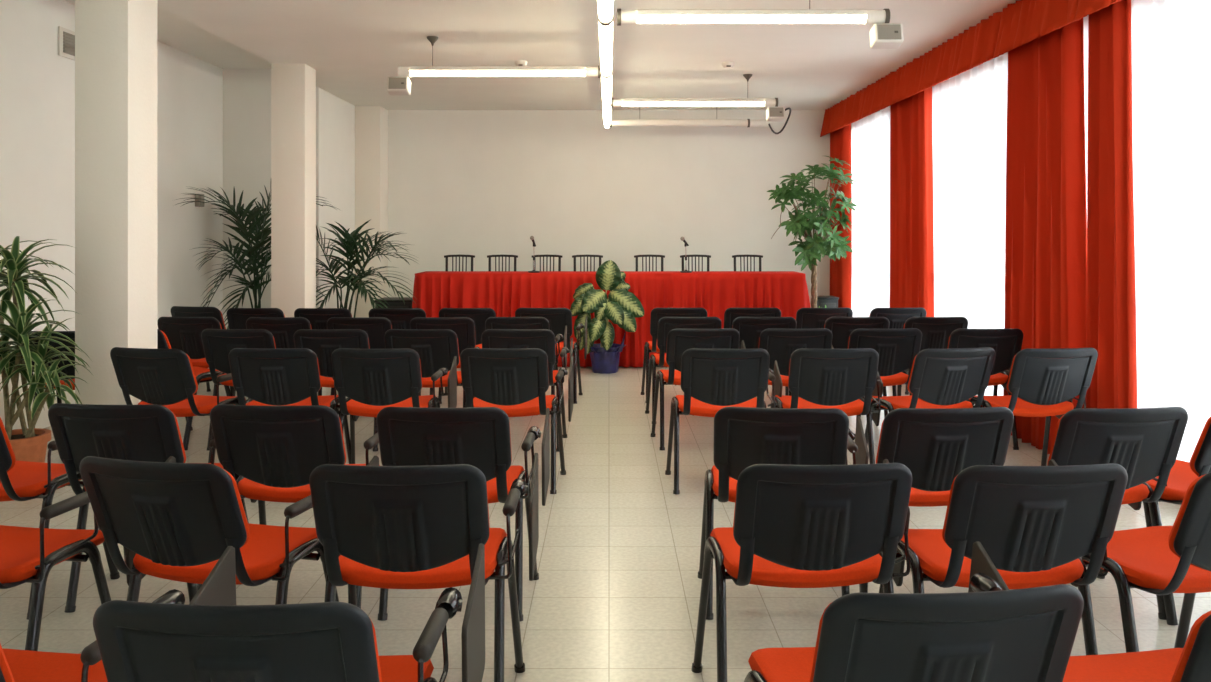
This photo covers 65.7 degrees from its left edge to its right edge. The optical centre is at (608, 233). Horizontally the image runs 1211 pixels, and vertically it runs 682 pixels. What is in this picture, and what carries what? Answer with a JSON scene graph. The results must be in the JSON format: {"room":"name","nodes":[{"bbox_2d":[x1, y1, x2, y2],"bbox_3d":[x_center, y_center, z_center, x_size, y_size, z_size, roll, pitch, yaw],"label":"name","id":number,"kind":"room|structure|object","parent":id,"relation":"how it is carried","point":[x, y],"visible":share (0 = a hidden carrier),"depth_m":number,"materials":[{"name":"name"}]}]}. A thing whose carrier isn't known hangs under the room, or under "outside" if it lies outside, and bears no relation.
{"room":"assembly chamber","nodes":[
{"label":"assembly chamber","id":0,"kind":"room"},
{"bbox_2d":[0,0,222,429],"bbox_3d":[-4.225,-0.174,3.985,0.150,3.200,12.170,0,0,0],"label":"wall","id":1,"kind":"structure","parent":0,"point":[37,84],"depth_m":7.14,"materials":[{"name":"paint"}]},
{"bbox_2d":[58,26,74,60],"bbox_3d":[-4.134,-1.454,7.220,0.028,0.220,0.340,0,0,0],"label":"air vent","id":2,"kind":"object","parent":1,"relation":"in","point":[66,38],"visible":0.62,"depth_m":7.12,"materials":[{"name":"white plastic"}]},
{"bbox_2d":[63,31,74,55],"bbox_3d":[-4.125,-1.454,7.220,0.010,0.160,0.260,0,0,0],"label":"grille","id":3,"kind":"object","parent":2,"relation":"attached to","point":[68,36],"depth_m":7.16,"materials":[{"name":"beige plastic"}]},
{"bbox_2d":[195,194,203,206],"bbox_3d":[-4.121,-0.339,9.440,0.054,0.130,0.120,0,0,0],"label":"wall box","id":4,"kind":"object","parent":1,"relation":"attached to","point":[197,204],"visible":0.87,"depth_m":9.38,"materials":[{"name":"beige plastic"}]},
{"bbox_2d":[63,0,270,68],"bbox_3d":[-3.711,-1.849,4.060,1.179,0.150,12.320,0,0,0],"label":"ceiling","id":5,"kind":"structure","parent":0,"point":[173,31],"depth_m":8.77,"materials":[{"name":"paint"}]},
{"bbox_2d":[223,69,322,328],"bbox_3d":[-3.710,-0.174,10.145,1.180,3.200,0.150,0,0,0],"label":"wall","id":6,"kind":"structure","parent":0,"point":[246,92],"depth_m":10.07,"materials":[{"name":"paint"}]},
{"bbox_2d":[323,90,354,316],"bbox_3d":[-3.195,-0.074,11.060,0.150,3.000,1.680,0,0,0],"label":"wall","id":7,"kind":"structure","parent":0,"point":[338,114],"depth_m":10.77,"materials":[{"name":"paint"}]},
{"bbox_2d":[157,0,1017,109],"bbox_3d":[0.035,-1.749,4.975,6.310,0.350,14.150,0,0,0],"label":"ceiling","id":8,"kind":"structure","parent":0,"point":[353,47],"depth_m":7.78,"materials":[{"name":"paint"}]},
{"bbox_2d":[398,36,601,77],"bbox_3d":[-0.870,-1.410,7.490,1.620,0.328,0.100,0,0,0],"label":"tube light","id":9,"kind":"object","parent":8,"relation":"hanging from","point":[432,70],"visible":0.98,"depth_m":7.46,"materials":[{"name":"white plastic"}]},
{"bbox_2d":[387,77,410,94],"bbox_3d":[-1.680,-1.184,7.498,0.170,0.139,0.141,0,0,0],"label":"ceiling speaker","id":10,"kind":"object","parent":9,"relation":"attached to","point":[395,85],"visible":1,"depth_m":7.44,"materials":[{"name":"white plastic"}]},
{"bbox_2d":[388,78,405,88],"bbox_3d":[-1.680,-1.197,7.440,0.140,0.094,0.024,0,0,0],"label":"grille","id":11,"kind":"object","parent":10,"relation":"attached to","point":[393,83],"depth_m":7.44,"materials":[{"name":"beige plastic"}]},
{"bbox_2d":[598,0,613,127],"bbox_3d":[-0.020,-1.411,6.439,0.094,0.325,9.362,0,0,0],"label":"tube light","id":12,"kind":"object","parent":8,"relation":"hanging from","point":[605,7],"visible":0.98,"depth_m":6.52,"materials":[{"name":"white"}]},
{"bbox_2d":[610,119,769,126],"bbox_3d":[0.939,-1.410,10.950,1.862,0.328,0.100,0,0,0],"label":"tube light","id":13,"kind":"object","parent":8,"relation":"hanging from","point":[620,122],"visible":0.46,"depth_m":10.91,"materials":[{"name":"white"}]},
{"bbox_2d":[768,107,790,133],"bbox_3d":[1.844,-1.201,10.095,0.116,0.207,1.717,0,0,5],"label":"cable","id":14,"kind":"object","parent":13,"relation":"attached to","point":[788,108],"visible":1,"depth_m":9.88,"materials":[{"name":"black paint"}]},
{"bbox_2d":[611,74,777,107],"bbox_3d":[0.840,-1.410,9.250,1.644,0.328,0.100,0,0,0],"label":"tube light","id":15,"kind":"object","parent":8,"relation":"hanging from","point":[615,102],"visible":0.97,"depth_m":9.22,"materials":[{"name":"white"}]},
{"bbox_2d":[766,107,784,121],"bbox_3d":[1.645,-1.184,9.258,0.170,0.139,0.141,0,0,0],"label":"ceiling speaker","id":16,"kind":"object","parent":15,"relation":"attached to","point":[773,114],"visible":1,"depth_m":9.20,"materials":[{"name":"white plastic"}]},
{"bbox_2d":[769,107,783,116],"bbox_3d":[1.645,-1.197,9.200,0.140,0.094,0.024,0,0,0],"label":"grille","id":17,"kind":"object","parent":16,"relation":"attached to","point":[773,111],"depth_m":9.20,"materials":[{"name":"beige plastic"}]},
{"bbox_2d":[617,0,890,25],"bbox_3d":[0.859,-1.410,5.600,1.622,0.328,0.100,0,0,0],"label":"tube light","id":18,"kind":"object","parent":8,"relation":"hanging from","point":[809,15],"visible":0.95,"depth_m":5.57,"materials":[{"name":"white plastic"}]},
{"bbox_2d":[869,23,902,48],"bbox_3d":[1.660,-1.184,5.608,0.170,0.139,0.141,0,0,0],"label":"ceiling speaker","id":19,"kind":"object","parent":18,"relation":"attached to","point":[882,35],"visible":1,"depth_m":5.55,"materials":[{"name":"white plastic"}]},
{"bbox_2d":[877,24,901,38],"bbox_3d":[1.660,-1.197,5.550,0.140,0.094,0.024,0,0,0],"label":"grille","id":20,"kind":"object","parent":19,"relation":"attached to","point":[884,31],"depth_m":5.55,"materials":[{"name":"beige plastic"}]},
{"bbox_2d":[830,124,851,308],"bbox_3d":[2.861,-0.071,11.553,0.145,2.965,0.691,0,0,0],"label":"curtain","id":21,"kind":"object","parent":8,"relation":"hanging from","point":[840,139],"visible":0.5,"depth_m":11.24,"materials":[{"name":"red fabric"}]},
{"bbox_2d":[851,106,889,316],"bbox_3d":[2.965,-0.074,10.725,0.057,2.960,1.910,0,0,0],"label":"window","id":22,"kind":"structure","parent":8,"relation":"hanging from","point":[870,135],"depth_m":10.63,"materials":[{"name":"white glass"}]},
{"bbox_2d":[890,87,933,316],"bbox_3d":[2.863,-0.071,8.928,0.141,2.965,1.143,0,0,0],"label":"curtain","id":23,"kind":"object","parent":8,"relation":"hanging from","point":[911,145],"visible":0.64,"depth_m":8.67,"materials":[{"name":"red fabric"}]},
{"bbox_2d":[932,52,1007,405],"bbox_3d":[2.965,-0.074,7.927,0.057,2.960,2.214,0,0,0],"label":"window","id":24,"kind":"structure","parent":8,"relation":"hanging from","point":[969,108],"depth_m":7.61,"materials":[{"name":"white glass"}]},
{"bbox_2d":[820,0,1121,136],"bbox_3d":[2.732,-1.395,6.535,0.153,0.349,10.675,0,0,0],"label":"curtain valance","id":25,"kind":"object","parent":8,"relation":"hanging from","point":[1022,22],"visible":1,"depth_m":7.09,"materials":[{"name":"red fabric"}]},
{"bbox_2d":[1003,18,1086,453],"bbox_3d":[2.862,-0.071,6.147,0.143,2.965,1.054,0,0,0],"label":"curtain","id":26,"kind":"object","parent":8,"relation":"hanging from","point":[1046,231],"visible":0.67,"depth_m":6.12,"materials":[{"name":"red fabric"}]},
{"bbox_2d":[1086,0,1136,407],"bbox_3d":[2.864,-0.071,5.347,0.136,2.965,0.449,0,0,0],"label":"curtain","id":27,"kind":"object","parent":8,"relation":"hanging from","point":[1111,288],"visible":0.83,"depth_m":5.33,"materials":[{"name":"red fabric"}]},
{"bbox_2d":[1083,0,1210,461],"bbox_3d":[2.965,-0.074,4.449,0.056,2.960,3.764,0,0,0],"label":"window","id":28,"kind":"structure","parent":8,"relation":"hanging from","point":[1171,39],"depth_m":4.91,"materials":[{"name":"white glass"}]},
{"bbox_2d":[0,367,1210,681],"bbox_3d":[-0.555,1.486,4.950,7.490,0.120,14.200,0,0,0],"label":"floor","id":29,"kind":"structure","parent":0,"point":[615,597],"depth_m":3.83,"materials":[{"name":"tile"}]},
{"bbox_2d":[0,236,91,462],"bbox_3d":[-3.234,0.692,5.081,1.038,1.466,0.676,0,0,31],"label":"dracaena","id":30,"kind":"object","parent":29,"relation":"on","point":[29,444],"visible":0.98,"depth_m":5.05,"materials":[{"name":"plant"}]},
{"bbox_2d":[9,428,50,462],"bbox_3d":[-3.240,1.260,5.120,0.332,0.329,0.332,0,0,0],"label":"pot","id":31,"kind":"object","parent":30,"relation":"attached to","point":[31,447],"depth_m":5.07,"materials":[{"name":"ceramic"}]},
{"bbox_2d":[24,331,74,427],"bbox_3d":[-3.490,1.018,6.159,0.580,0.823,0.637,0,0,0],"label":"chair","id":32,"kind":"object","parent":29,"relation":"on","point":[70,370],"visible":0.12,"depth_m":5.91,"materials":[{"name":"black plastic"}]},
{"bbox_2d":[0,418,119,619],"bbox_3d":[-2.340,1.019,3.683,0.614,0.822,0.738,0,0,10],"label":"chair","id":33,"kind":"object","parent":29,"relation":"on","point":[19,480],"visible":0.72,"depth_m":3.54,"materials":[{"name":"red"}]},
{"bbox_2d":[0,456,175,650],"bbox_3d":[-1.824,1.019,2.811,0.672,0.822,0.738,0,0,8],"label":"chair","id":34,"kind":"object","parent":29,"relation":"on","point":[27,554],"visible":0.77,"depth_m":2.81,"materials":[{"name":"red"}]},
{"bbox_2d":[75,0,156,404],"bbox_3d":[-2.963,-0.074,5.650,0.313,3.000,0.360,0,0,0],"label":"column","id":35,"kind":"structure","parent":29,"relation":"on","point":[116,40],"depth_m":5.47,"materials":[{"name":"white paint"}]},
{"bbox_2d":[0,546,235,681],"bbox_3d":[-1.230,1.019,1.902,0.614,0.822,0.738,0,0,6],"label":"chair","id":36,"kind":"object","parent":29,"relation":"on","point":[219,588],"visible":0.55,"depth_m":2.08,"materials":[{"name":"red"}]},
{"bbox_2d":[48,403,256,612],"bbox_3d":[-1.755,1.019,3.689,0.614,0.822,0.738,0,0,4],"label":"chair","id":37,"kind":"object","parent":29,"relation":"on","point":[148,432],"visible":0.59,"depth_m":3.38,"materials":[{"name":"black plastic"}]},
{"bbox_2d":[110,347,248,462],"bbox_3d":[-2.380,1.019,5.320,0.614,0.822,0.738,0,0,12],"label":"chair","id":38,"kind":"object","parent":29,"relation":"on","point":[164,377],"visible":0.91,"depth_m":5.04,"materials":[{"name":"black plastic"}]},
{"bbox_2d":[157,329,231,450],"bbox_3d":[-2.956,1.018,6.407,0.580,0.823,0.637,0,0,30],"label":"chair","id":39,"kind":"object","parent":29,"relation":"on","point":[202,375],"visible":0.06,"depth_m":6.20,"materials":[{"name":"black plastic"}]},
{"bbox_2d":[157,317,235,391],"bbox_3d":[-3.061,1.019,7.210,0.614,0.822,0.738,0,0,3],"label":"chair","id":40,"kind":"object","parent":29,"relation":"on","point":[182,333],"visible":0.48,"depth_m":6.89,"materials":[{"name":"black"}]},
{"bbox_2d":[171,306,235,393],"bbox_3d":[-3.392,1.019,8.180,0.614,0.822,0.738,0,0,12],"label":"chair","id":41,"kind":"object","parent":29,"relation":"on","point":[176,311],"visible":0.27,"depth_m":7.84,"materials":[{"name":"black"}]},
{"bbox_2d":[79,456,378,604],"bbox_3d":[-1.146,1.019,2.848,0.614,0.822,0.738,0,0,13],"label":"chair","id":42,"kind":"object","parent":29,"relation":"on","point":[178,520],"visible":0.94,"depth_m":2.58,"materials":[{"name":"black plastic"}]},
{"bbox_2d":[201,329,275,450],"bbox_3d":[-2.354,1.019,6.330,0.614,0.822,0.738,0,0,3],"label":"chair","id":43,"kind":"object","parent":29,"relation":"on","point":[217,343],"visible":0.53,"depth_m":6.01,"materials":[{"name":"black plastic"}]},
{"bbox_2d":[226,308,284,328],"bbox_3d":[-2.897,1.019,8.031,0.614,0.822,0.738,0,0,0],"label":"chair","id":44,"kind":"object","parent":29,"relation":"on","point":[237,318],"visible":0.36,"depth_m":7.69,"materials":[{"name":"black"}]},
{"bbox_2d":[176,185,339,328],"bbox_3d":[-3.487,0.411,9.242,1.522,2.028,1.632,0,0,0],"label":"palm","id":45,"kind":"object","parent":29,"relation":"on","point":[254,215],"visible":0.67,"depth_m":9.11,"materials":[{"name":"green plant"}]},
{"bbox_2d":[93,544,484,681],"bbox_3d":[-0.611,1.019,1.891,0.614,0.822,0.738,0,0,1],"label":"chair","id":46,"kind":"object","parent":29,"relation":"on","point":[137,641],"visible":1,"depth_m":1.56,"materials":[{"name":"black plastic"}]},
{"bbox_2d":[246,317,338,413],"bbox_3d":[-2.404,1.019,7.171,0.614,0.822,0.738,0,0,0],"label":"chair","id":47,"kind":"object","parent":29,"relation":"on","point":[283,329],"visible":0.41,"depth_m":6.84,"materials":[{"name":"black plastic"}]},
{"bbox_2d":[271,64,315,316],"bbox_3d":[-2.963,-0.074,8.815,0.313,3.000,0.330,0,0,0],"label":"column","id":48,"kind":"structure","parent":29,"relation":"on","point":[293,86],"depth_m":8.65,"materials":[{"name":"white paint"}]},
{"bbox_2d":[228,348,358,463],"bbox_3d":[-1.780,1.019,5.321,0.614,0.822,0.738,0,0,0],"label":"chair","id":49,"kind":"object","parent":29,"relation":"on","point":[287,376],"visible":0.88,"depth_m":5.03,"materials":[{"name":"black plastic"}]},
{"bbox_2d":[210,404,379,608],"bbox_3d":[-1.165,1.019,3.670,0.614,0.822,0.738,0,0,3],"label":"chair","id":50,"kind":"object","parent":29,"relation":"on","point":[274,451],"visible":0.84,"depth_m":3.38,"materials":[{"name":"black plastic"}]},
{"bbox_2d":[294,308,351,329],"bbox_3d":[-2.334,1.019,8.011,0.614,0.822,0.738,0,0,0],"label":"chair","id":51,"kind":"object","parent":29,"relation":"on","point":[318,318],"visible":0.34,"depth_m":7.67,"materials":[{"name":"black"}]},
{"bbox_2d":[294,329,377,450],"bbox_3d":[-1.773,1.019,6.311,0.614,0.822,0.738,0,0,-2],"label":"chair","id":52,"kind":"object","parent":29,"relation":"on","point":[323,343],"visible":0.49,"depth_m":5.99,"materials":[{"name":"black plastic"}]},
{"bbox_2d":[327,317,391,394],"bbox_3d":[-1.812,1.019,7.171,0.614,0.822,0.738,0,0,0],"label":"chair","id":53,"kind":"object","parent":29,"relation":"on","point":[375,328],"visible":0.39,"depth_m":6.84,"materials":[{"name":"black"}]},
{"bbox_2d":[316,220,417,316],"bbox_3d":[-2.596,0.635,9.564,1.316,1.580,1.001,0,0,27],"label":"palm","id":54,"kind":"object","parent":29,"relation":"on","point":[351,248],"visible":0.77,"depth_m":9.60,"materials":[{"name":"green plant"}]},
{"bbox_2d":[355,106,387,316],"bbox_3d":[-2.963,-0.074,11.700,0.313,3.000,0.400,0,0,0],"label":"column","id":55,"kind":"structure","parent":29,"relation":"on","point":[371,122],"depth_m":11.50,"materials":[{"name":"white paint"}]},
{"bbox_2d":[374,297,412,307],"bbox_3d":[-2.410,1.081,10.670,0.416,0.690,0.460,0,0,0],"label":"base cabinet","id":56,"kind":"object","parent":29,"relation":"on","point":[408,301],"visible":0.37,"depth_m":10.45,"materials":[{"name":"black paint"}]},
{"bbox_2d":[331,348,456,463],"bbox_3d":[-1.229,1.019,5.311,0.614,0.822,0.738,0,0,0],"label":"chair","id":57,"kind":"object","parent":29,"relation":"on","point":[372,380],"visible":0.94,"depth_m":5.03,"materials":[{"name":"black plastic"}]},
{"bbox_2d":[369,308,444,395],"bbox_3d":[-1.722,1.019,8.011,0.614,0.822,0.738,0,0,0],"label":"chair","id":58,"kind":"object","parent":29,"relation":"on","point":[400,318],"visible":0.3,"depth_m":7.67,"materials":[{"name":"black"}]},
{"bbox_2d":[309,453,538,681],"bbox_3d":[-0.546,1.019,2.811,0.614,0.822,0.738,0,0,0],"label":"chair","id":59,"kind":"object","parent":29,"relation":"on","point":[388,527],"visible":0.98,"depth_m":2.54,"materials":[{"name":"black plastic"}]},
{"bbox_2d":[384,329,478,407],"bbox_3d":[-1.177,1.019,6.310,0.614,0.822,0.738,0,0,2],"label":"chair","id":60,"kind":"object","parent":29,"relation":"on","point":[436,349],"visible":0.59,"depth_m":6.00,"materials":[{"name":"black plastic"}]},
{"bbox_2d":[410,317,481,395],"bbox_3d":[-1.209,1.019,7.171,0.614,0.822,0.738,0,0,-1],"label":"chair","id":61,"kind":"object","parent":29,"relation":"on","point":[464,327],"visible":0.37,"depth_m":6.84,"materials":[{"name":"black"}]},
{"bbox_2d":[377,407,549,621],"bbox_3d":[-0.566,1.019,3.631,0.614,0.822,0.738,0,0,1],"label":"chair","id":62,"kind":"object","parent":29,"relation":"on","point":[479,437],"visible":0.64,"depth_m":3.33,"materials":[{"name":"black plastic"}]},
{"bbox_2d":[438,308,513,403],"bbox_3d":[-1.151,1.019,8.031,0.614,0.822,0.738,0,0,0],"label":"chair","id":63,"kind":"object","parent":29,"relation":"on","point":[479,316],"visible":0.34,"depth_m":7.70,"materials":[{"name":"black"}]},
{"bbox_2d":[460,348,573,493],"bbox_3d":[-0.534,1.019,5.320,0.614,0.822,0.738,0,0,2],"label":"chair","id":64,"kind":"object","parent":29,"relation":"on","point":[513,381],"visible":0.98,"depth_m":5.05,"materials":[{"name":"black plastic"}]},
{"bbox_2d":[485,317,566,394],"bbox_3d":[-0.652,1.019,7.201,0.614,0.822,0.738,0,0,1],"label":"chair","id":65,"kind":"object","parent":29,"relation":"on","point":[512,323],"visible":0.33,"depth_m":6.87,"materials":[{"name":"black"}]},
{"bbox_2d":[481,329,572,451],"bbox_3d":[-0.564,1.019,6.311,0.614,0.822,0.738,0,0,0],"label":"chair","id":66,"kind":"object","parent":29,"relation":"on","point":[544,339],"visible":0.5,"depth_m":5.99,"materials":[{"name":"black plastic"}]},
{"bbox_2d":[515,308,586,403],"bbox_3d":[-0.514,1.019,8.050,0.614,0.822,0.738,0,0,2],"label":"chair","id":67,"kind":"object","parent":29,"relation":"on","point":[558,318],"visible":0.44,"depth_m":7.76,"materials":[{"name":"black"}]},
{"bbox_2d":[570,260,643,373],"bbox_3d":[-0.026,0.846,9.626,0.761,1.155,0.547,0,0,0],"label":"plant","id":68,"kind":"object","parent":29,"relation":"on","point":[621,307],"visible":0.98,"depth_m":9.53,"materials":[{"name":"green plant"}]},
{"bbox_2d":[641,308,706,402],"bbox_3d":[0.624,1.019,8.072,0.680,0.822,0.738,0,0,-1],"label":"chair","id":69,"kind":"object","parent":29,"relation":"on","point":[656,314],"visible":0.41,"depth_m":7.76,"materials":[{"name":"black"}]},
{"bbox_2d":[645,317,721,418],"bbox_3d":[0.634,1.019,7.213,0.680,0.822,0.738,0,0,-2],"label":"chair","id":70,"kind":"object","parent":29,"relation":"on","point":[665,324],"visible":0.47,"depth_m":6.89,"materials":[{"name":"black plastic"}]},
{"bbox_2d":[650,328,745,449],"bbox_3d":[0.644,1.019,6.363,0.680,0.822,0.738,0,0,-3],"label":"chair","id":71,"kind":"object","parent":29,"relation":"on","point":[679,341],"visible":0.58,"depth_m":6.05,"materials":[{"name":"black plastic"}]},
{"bbox_2d":[665,348,782,493],"bbox_3d":[0.672,1.019,5.311,0.680,0.822,0.738,0,0,0],"label":"chair","id":72,"kind":"object","parent":29,"relation":"on","point":[712,380],"visible":0.96,"depth_m":5.04,"materials":[{"name":"black plastic"}]},
{"bbox_2d":[723,308,780,327],"bbox_3d":[1.241,1.019,8.071,0.680,0.822,0.738,0,0,0],"label":"chair","id":73,"kind":"object","parent":29,"relation":"on","point":[730,314],"visible":0.32,"depth_m":7.73,"materials":[{"name":"black"}]},
{"bbox_2d":[732,317,796,395],"bbox_3d":[1.196,1.019,7.211,0.680,0.822,0.738,0,0,0],"label":"chair","id":74,"kind":"object","parent":29,"relation":"on","point":[749,329],"visible":0.43,"depth_m":6.88,"materials":[{"name":"black plastic"}]},
{"bbox_2d":[698,407,868,619],"bbox_3d":[0.685,1.019,3.615,0.680,0.822,0.738,0,0,5],"label":"chair","id":75,"kind":"object","parent":29,"relation":"on","point":[744,437],"visible":0.64,"depth_m":3.32,"materials":[{"name":"black plastic"}]},
{"bbox_2d":[759,328,833,385],"bbox_3d":[1.253,1.019,6.362,0.680,0.822,0.738,0,0,-1],"label":"chair","id":76,"kind":"object","parent":29,"relation":"on","point":[780,344],"visible":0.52,"depth_m":6.04,"materials":[{"name":"black plastic"}]},
{"bbox_2d":[691,459,911,681],"bbox_3d":[0.617,1.019,2.823,0.680,0.822,0.738,0,0,-2],"label":"chair","id":77,"kind":"object","parent":29,"relation":"on","point":[795,526],"visible":1,"depth_m":2.54,"materials":[{"name":"black plastic"}]},
{"bbox_2d":[767,156,857,307],"bbox_3d":[2.342,0.257,10.837,1.067,2.336,0.703,0,0,0],"label":"tree","id":78,"kind":"object","parent":29,"relation":"on","point":[801,224],"visible":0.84,"depth_m":10.67,"materials":[{"name":"green plant"}]},
{"bbox_2d":[789,308,852,395],"bbox_3d":[1.830,1.019,8.072,0.680,0.822,0.738,0,0,-1],"label":"chair","id":79,"kind":"object","parent":29,"relation":"on","point":[806,318],"visible":0.41,"depth_m":7.74,"materials":[{"name":"black"}]},
{"bbox_2d":[771,348,882,463],"bbox_3d":[1.254,1.019,5.311,0.680,0.822,0.738,0,0,0],"label":"chair","id":80,"kind":"object","parent":29,"relation":"on","point":[840,379],"visible":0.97,"depth_m":5.03,"materials":[{"name":"black plastic"}]},
{"bbox_2d":[817,296,838,307],"bbox_3d":[2.620,1.091,11.345,0.256,0.670,0.310,0,0,0],"label":"base cabinet","id":81,"kind":"object","parent":29,"relation":"on","point":[829,301],"visible":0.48,"depth_m":11.19,"materials":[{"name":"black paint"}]},
{"bbox_2d":[824,317,889,417],"bbox_3d":[1.888,1.019,7.209,0.680,0.822,0.738,0,0,2],"label":"chair","id":82,"kind":"object","parent":29,"relation":"on","point":[841,328],"visible":0.35,"depth_m":6.88,"materials":[{"name":"black"}]},
{"bbox_2d":[848,328,921,395],"bbox_3d":[1.827,1.019,6.363,0.680,0.822,0.738,0,0,-2],"label":"chair","id":83,"kind":"object","parent":29,"relation":"on","point":[897,349],"visible":0.64,"depth_m":6.05,"materials":[{"name":"black plastic"}]},
{"bbox_2d":[863,307,926,397],"bbox_3d":[2.434,1.019,8.073,0.680,0.822,0.738,0,0,-2],"label":"chair","id":84,"kind":"object","parent":29,"relation":"on","point":[897,317],"visible":0.32,"depth_m":7.73,"materials":[{"name":"black"}]},
{"bbox_2d":[744,541,1083,681],"bbox_3d":[0.619,1.019,1.949,0.680,0.822,0.738,0,0,-6],"label":"chair","id":85,"kind":"object","parent":29,"relation":"on","point":[988,632],"visible":1,"depth_m":1.62,"materials":[{"name":"black plastic"}]},
{"bbox_2d":[892,317,967,395],"bbox_3d":[2.451,1.019,7.213,0.680,0.822,0.738,0,0,-2],"label":"chair","id":86,"kind":"object","parent":29,"relation":"on","point":[936,331],"visible":0.41,"depth_m":6.88,"materials":[{"name":"black plastic"}]},
{"bbox_2d":[865,347,995,445],"bbox_3d":[1.840,1.019,5.334,0.680,0.822,0.738,0,0,-12],"label":"chair","id":87,"kind":"object","parent":29,"relation":"on","point":[939,378],"visible":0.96,"depth_m":5.04,"materials":[{"name":"black plastic"}]},
{"bbox_2d":[859,407,1013,586],"bbox_3d":[1.228,1.019,3.624,0.680,0.822,0.738,0,0,-4],"label":"chair","id":88,"kind":"object","parent":29,"relation":"on","point":[936,444],"visible":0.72,"depth_m":3.31,"materials":[{"name":"black plastic"}]},
{"bbox_2d":[947,328,1022,449],"bbox_3d":[2.488,1.019,6.361,0.680,0.822,0.738,0,0,0],"label":"chair","id":89,"kind":"object","parent":29,"relation":"on","point":[1006,343],"visible":0.58,"depth_m":6.04,"materials":[{"name":"black plastic"}]},
{"bbox_2d":[879,459,1127,654],"bbox_3d":[1.185,1.019,2.813,0.680,0.822,0.738,0,0,-3],"label":"chair","id":90,"kind":"object","parent":29,"relation":"on","point":[1036,525],"visible":0.95,"depth_m":2.53,"materials":[{"name":"black plastic"}]},
{"bbox_2d":[969,347,1097,465],"bbox_3d":[2.407,1.019,5.335,0.680,0.822,0.738,0,0,-7],"label":"chair","id":91,"kind":"object","parent":29,"relation":"on","point":[1042,382],"visible":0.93,"depth_m":5.05,"materials":[{"name":"black plastic"}]},
{"bbox_2d":[1048,407,1187,619],"bbox_3d":[1.841,1.019,3.624,0.680,0.822,0.738,0,0,-5],"label":"chair","id":92,"kind":"object","parent":29,"relation":"on","point":[1146,442],"visible":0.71,"depth_m":3.31,"materials":[{"name":"black plastic"}]},
{"bbox_2d":[1063,611,1210,681],"bbox_3d":[1.182,1.018,1.851,0.580,0.823,0.637,0,0,-8],"label":"chair","id":93,"kind":"object","parent":29,"relation":"on","point":[1190,663],"visible":0.88,"depth_m":2.04,"materials":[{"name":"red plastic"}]},
{"bbox_2d":[1071,416,1210,625],"bbox_3d":[2.254,1.018,3.620,0.580,0.823,0.637,0,0,-20],"label":"chair","id":94,"kind":"object","parent":29,"relation":"on","point":[1182,474],"visible":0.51,"depth_m":3.46,"materials":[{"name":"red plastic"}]},
{"bbox_2d":[1082,472,1210,652],"bbox_3d":[1.685,1.018,2.740,0.580,0.823,0.637,0,0,-14],"label":"chair","id":95,"kind":"object","parent":29,"relation":"on","point":[1158,560],"visible":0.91,"depth_m":2.62,"materials":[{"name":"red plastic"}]},
{"bbox_3d":[0.010,1.296,10.780,4.020,0.260,1.440,0,0,0],"label":"stage platform","id":96,"kind":"object","parent":29,"relation":"on","visible":0},
{"bbox_2d":[444,255,474,270],"bbox_3d":[-1.763,0.704,10.866,0.435,0.924,0.411,0,0,0],"label":"spindle chair","id":97,"kind":"object","parent":96,"relation":"on","point":[445,256],"visible":0.16,"depth_m":11.04,"materials":[{"name":"brown wood"}]},
{"bbox_2d":[487,255,517,270],"bbox_3d":[-1.252,0.704,10.866,0.435,0.924,0.411,0,0,-1],"label":"spindle chair","id":98,"kind":"object","parent":96,"relation":"on","point":[488,256],"visible":0.17,"depth_m":11.04,"materials":[{"name":"brown wood"}]},
{"bbox_2d":[532,255,562,270],"bbox_3d":[-0.737,0.704,10.866,0.435,0.924,0.411,0,0,2],"label":"spindle chair","id":99,"kind":"object","parent":96,"relation":"on","point":[535,256],"visible":0.16,"depth_m":11.04,"materials":[{"name":"brown wood"}]},
{"bbox_2d":[572,255,602,270],"bbox_3d":[-0.248,0.704,10.866,0.435,0.924,0.411,0,0,-2],"label":"spindle chair","id":100,"kind":"object","parent":96,"relation":"on","point":[573,256],"visible":0.13,"depth_m":11.04,"materials":[{"name":"brown wood"}]},
{"bbox_2d":[634,255,664,270],"bbox_3d":[0.478,0.704,10.866,0.435,0.924,0.411,0,0,0],"label":"spindle chair","id":101,"kind":"object","parent":96,"relation":"on","point":[635,256],"visible":0.18,"depth_m":11.04,"materials":[{"name":"brown wood"}]},
{"bbox_2d":[680,255,710,270],"bbox_3d":[1.016,0.704,10.866,0.435,0.924,0.411,0,0,1],"label":"spindle chair","id":102,"kind":"object","parent":96,"relation":"on","point":[681,256],"visible":0.16,"depth_m":11.04,"materials":[{"name":"brown wood"}]},
{"bbox_2d":[732,255,762,270],"bbox_3d":[1.637,0.704,10.866,0.435,0.924,0.411,0,0,-1],"label":"spindle chair","id":103,"kind":"object","parent":96,"relation":"on","point":[733,256],"visible":0.2,"depth_m":11.04,"materials":[{"name":"brown wood"}]},
{"bbox_2d":[388,110,829,305],"bbox_3d":[-0.040,-0.074,11.975,6.460,3.000,0.150,0,0,0],"label":"wall","id":104,"kind":"structure","parent":0,"point":[479,183],"depth_m":11.90,"materials":[{"name":"paint"}]},
{"bbox_3d":[0.010,0.798,10.360,4.140,0.735,0.560,0,0,0],"label":"table","id":105,"kind":"object","parent":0,"visible":0},
{"bbox_2d":[412,271,810,367],"bbox_3d":[0.008,0.919,10.280,4.395,0.991,0.762,0,0,0],"label":"tablecloth","id":106,"kind":"object","parent":105,"relation":"on","point":[504,292],"visible":0.44,"depth_m":10.01,"materials":[{"name":"red fabric"}]},
{"bbox_2d":[680,236,691,272],"bbox_3d":[0.846,0.225,10.300,0.132,0.396,0.132,0,0,0],"label":"desk microphone","id":107,"kind":"object","parent":106,"relation":"on","point":[682,238],"visible":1,"depth_m":10.29,"materials":[{"name":"black paint"}]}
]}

